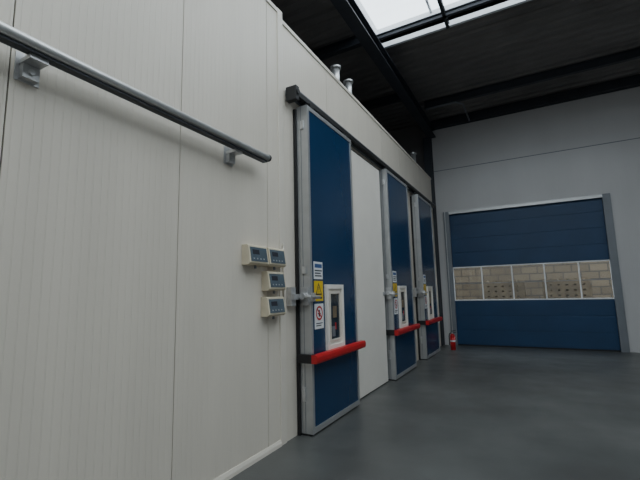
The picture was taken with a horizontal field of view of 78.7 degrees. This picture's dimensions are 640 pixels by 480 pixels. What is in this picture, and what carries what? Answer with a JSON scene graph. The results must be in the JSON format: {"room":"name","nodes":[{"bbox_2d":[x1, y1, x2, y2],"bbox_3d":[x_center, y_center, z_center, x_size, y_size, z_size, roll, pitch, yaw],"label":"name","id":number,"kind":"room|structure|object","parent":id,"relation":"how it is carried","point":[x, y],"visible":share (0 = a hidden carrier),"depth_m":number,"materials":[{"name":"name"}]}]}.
{"room":"cold storage warehouse","nodes":[
{"label":"cold storage warehouse","id":0,"kind":"room"},
{"bbox_2d":[0,0,440,479],"bbox_3d":[-0.866,-0.379,3.591,0.140,4.760,17.350,-6,-9,28],"label":"wall","id":1,"kind":"structure","parent":0,"point":[136,343],"depth_m":2.73,"materials":[{"name":"white metal"}]},
{"bbox_2d":[0,21,271,166],"bbox_3d":[-1.762,-1.012,1.691,0.184,0.194,5.045,-6,-9,28],"label":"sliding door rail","id":2,"kind":"object","parent":1,"relation":"attached to","point":[40,55],"visible":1,"depth_m":2.34,"materials":[{"name":"metal"}]},
{"bbox_2d":[214,440,281,479],"bbox_3d":[-2.638,1.516,-0.219,0.018,0.060,9.420,-6,-9,28],"label":"baseboard","id":3,"kind":"structure","parent":1,"relation":"attached to","point":[249,462],"depth_m":3.45,"materials":[{"name":"white plastic"}]},
{"bbox_2d":[242,244,268,268],"bbox_3d":[-0.610,0.161,3.711,0.103,0.220,0.290,-6,-9,28],"label":"controller","id":4,"kind":"object","parent":1,"relation":"attached to","point":[252,255],"visible":1,"depth_m":3.64,"materials":[{"name":"beige plastic"}]},
{"bbox_2d":[261,296,285,318],"bbox_3d":[-0.460,0.678,3.898,0.103,0.220,0.290,-6,-9,28],"label":"controller","id":5,"kind":"object","parent":1,"relation":"attached to","point":[270,306],"visible":1,"depth_m":3.82,"materials":[{"name":"beige plastic"}]},
{"bbox_2d":[262,271,285,293],"bbox_3d":[-0.461,0.431,3.940,0.103,0.220,0.290,-6,-9,28],"label":"controller","id":6,"kind":"object","parent":1,"relation":"attached to","point":[271,281],"visible":1,"depth_m":3.86,"materials":[{"name":"beige plastic"}]},
{"bbox_2d":[263,247,285,269],"bbox_3d":[-0.462,0.195,3.981,0.103,0.220,0.290,-6,-9,28],"label":"controller","id":7,"kind":"object","parent":1,"relation":"attached to","point":[276,257],"visible":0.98,"depth_m":3.94,"materials":[{"name":"beige plastic"}]},
{"bbox_2d":[282,243,284,301],"bbox_3d":[-0.389,0.352,4.151,0.020,0.640,0.030,-6,-9,28],"label":"cable conduit","id":8,"kind":"object","parent":1,"relation":"attached to","point":[283,244],"visible":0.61,"depth_m":4.15,"materials":[{"name":"white plastic"}]},
{"bbox_2d":[266,0,430,444],"bbox_3d":[-0.865,-0.399,3.593,0.162,4.800,17.350,-6,-9,28],"label":"trim","id":9,"kind":"structure","parent":1,"relation":"attached to","point":[282,318],"depth_m":4.33,"materials":[{"name":"white metal"}]},
{"bbox_2d":[285,84,435,207],"bbox_3d":[1.442,-1.290,7.720,0.175,0.170,7.440,-6,-9,28],"label":"door track","id":10,"kind":"object","parent":1,"relation":"attached to","point":[293,94],"visible":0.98,"depth_m":5.86,"materials":[{"name":"grey metal"}]},
{"bbox_2d":[287,103,365,435],"bbox_3d":[0.115,0.263,4.861,0.275,3.784,1.520,-6,-9,28],"label":"door","id":11,"kind":"structure","parent":10,"relation":"hanging from","point":[323,295],"depth_m":4.64,"materials":[{"name":"metal"}]},
{"bbox_2d":[351,149,387,398],"bbox_3d":[0.745,0.465,6.211,0.075,3.720,1.480,-6,-9,28],"label":"door","id":12,"kind":"structure","parent":10,"relation":"hanging from","point":[371,321],"depth_m":6.18,"materials":[{"name":"white metal"}]},
{"bbox_2d":[379,167,419,380],"bbox_3d":[1.490,0.572,7.367,0.275,3.784,1.590,-6,-9,28],"label":"door","id":13,"kind":"structure","parent":10,"relation":"hanging from","point":[401,326],"depth_m":7.13,"materials":[{"name":"metal"}]},
{"bbox_2d":[410,192,442,359],"bbox_3d":[2.540,0.808,9.280,0.275,3.784,1.600,-6,-9,28],"label":"door","id":14,"kind":"structure","parent":10,"relation":"hanging from","point":[424,292],"depth_m":8.97,"materials":[{"name":"metal"}]},
{"bbox_2d":[229,345,639,479],"bbox_3d":[1.578,2.312,5.389,14.000,0.200,23.400,-6,-9,28],"label":"floor","id":15,"kind":"structure","parent":0,"point":[465,412],"depth_m":4.33,"materials":[{"name":"concrete"}]},
{"bbox_2d":[423,137,444,345],"bbox_3d":[3.247,-0.051,11.161,0.210,5.960,0.230,-6,-9,28],"label":"steel column","id":16,"kind":"structure","parent":15,"relation":"on","point":[427,142],"depth_m":11.19,"materials":[{"name":"metal"}]},
{"bbox_2d":[330,0,435,138],"bbox_3d":[-0.820,-4.074,4.044,0.220,0.240,17.350,-6,-9,28],"label":"roof beam","id":17,"kind":"structure","parent":16,"relation":"on","point":[349,10],"depth_m":7.65,"materials":[{"name":"metal"}]},
{"bbox_2d":[449,330,455,349],"bbox_3d":[3.366,2.531,9.888,0.131,0.495,0.155,2,-8,-22],"label":"fire extinguisher","id":18,"kind":"object","parent":15,"relation":"on","point":[452,342],"visible":1,"depth_m":9.84,"materials":[{"name":"red metal"}]},
{"bbox_2d":[483,280,525,298],"bbox_3d":[6.012,2.200,12.607,1.200,1.760,1.080,-6,-9,28],"label":"pallet stack","id":19,"kind":"object","parent":15,"relation":"on","point":[492,290],"visible":0.34,"depth_m":12.23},
{"bbox_2d":[542,278,592,298],"bbox_3d":[7.505,2.056,11.806,1.200,1.760,1.080,-6,-9,28],"label":"pallet stack","id":20,"kind":"object","parent":15,"relation":"on","point":[566,289],"visible":0.27,"depth_m":11.42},
{"bbox_2d":[271,0,639,131],"bbox_3d":[-0.012,-4.628,3.675,14.000,0.160,17.400,-6,-9,28],"label":"ceiling","id":21,"kind":"structure","parent":0,"point":[531,37],"depth_m":8.29,"materials":[{"name":"black metal"}]},
{"bbox_2d":[312,36,361,59],"bbox_3d":[-1.715,-3.660,8.964,5.820,0.190,0.120,-6,-9,28],"label":"roof beam","id":22,"kind":"structure","parent":21,"relation":"attached to","point":[351,43],"depth_m":7.83,"materials":[{"name":"metal"}]},
{"bbox_2d":[361,94,400,109],"bbox_3d":[-0.472,-3.381,11.231,5.820,0.190,0.120,-6,-9,28],"label":"roof beam","id":23,"kind":"structure","parent":21,"relation":"attached to","point":[390,99],"depth_m":10.10,"materials":[{"name":"metal"}]},
{"bbox_2d":[377,0,496,39],"bbox_3d":[2.031,-4.833,1.259,7.900,0.100,11.100,-6,-9,28],"label":"support frame","id":24,"kind":"object","parent":21,"relation":"attached to","point":[444,14],"visible":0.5,"depth_m":7.08,"materials":[{"name":"metal"}]},
{"bbox_2d":[355,0,530,48],"bbox_3d":[1.276,-5.046,1.757,6.380,0.452,11.320,-6,-9,28],"label":"window","id":25,"kind":"structure","parent":21,"relation":"attached to","point":[505,4],"depth_m":7.50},
{"bbox_2d":[424,48,639,109],"bbox_3d":[6.197,-3.903,8.553,7.780,0.190,0.100,-6,-9,28],"label":"roof beam","id":26,"kind":"structure","parent":21,"relation":"attached to","point":[633,54],"depth_m":9.11,"materials":[{"name":"metal"}]},
{"bbox_2d":[426,101,469,120],"bbox_3d":[3.636,-3.443,10.337,1.628,0.042,0.668,3,-9,-27],"label":"conduit","id":27,"kind":"object","parent":26,"relation":"hanging from","point":[455,101],"visible":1,"depth_m":10.09,"materials":[{"name":"black metal"}]},
{"bbox_2d":[388,74,639,352],"bbox_3d":[4.266,-0.534,10.907,14.000,6.800,0.220,-6,-9,28],"label":"wall","id":28,"kind":"structure","parent":0,"point":[589,145],"depth_m":10.10,"materials":[{"name":"metal"}]},
{"bbox_2d":[443,193,629,352],"bbox_3d":[5.298,0.885,10.049,3.900,3.710,0.155,-6,-9,28],"label":"door","id":29,"kind":"structure","parent":28,"relation":"in","point":[574,229],"depth_m":9.95,"materials":[{"name":"blue paint"}]},
{"bbox_2d":[435,77,639,128],"bbox_3d":[6.822,-3.707,9.695,7.790,0.160,0.110,-6,-9,28],"label":"beam","id":30,"kind":"structure","parent":28,"relation":"attached to","point":[632,82],"depth_m":10.18,"materials":[{"name":"metal"}]},
{"bbox_3d":[-3.555,-2.284,5.301,5.850,0.120,17.350,-6,-9,28],"label":"roof","id":31,"kind":"structure","parent":0,"visible":0},
{"bbox_2d":[330,64,340,80],"bbox_3d":[0.250,-2.537,6.141,0.170,0.470,0.170,-6,-9,28],"label":"vent pipe","id":32,"kind":"object","parent":31,"relation":"on","point":[335,69],"visible":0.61,"depth_m":6.10,"materials":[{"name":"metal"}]},
{"bbox_2d":[343,79,352,92],"bbox_3d":[0.479,-2.485,6.560,0.170,0.470,0.170,-6,-9,28],"label":"vent pipe","id":33,"kind":"object","parent":31,"relation":"on","point":[348,83],"visible":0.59,"depth_m":6.52,"materials":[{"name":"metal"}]},
{"bbox_2d":[410,152,416,161],"bbox_3d":[2.426,-2.048,10.107,0.170,0.470,0.170,-6,-9,28],"label":"vent pipe","id":34,"kind":"object","parent":31,"relation":"on","point":[413,154],"visible":0.59,"depth_m":10.07,"materials":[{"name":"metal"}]},
{"label":"outside","id":35,"kind":"structure","parent":0,"visible":0},
{"bbox_2d":[454,261,613,299],"bbox_3d":[8.886,0.545,12.954,10.000,5.000,0.200,-6,-9,28],"label":"wall","id":36,"kind":"structure","parent":35,"point":[598,269],"depth_m":13.53,"materials":[{"name":"brick"}]}
]}

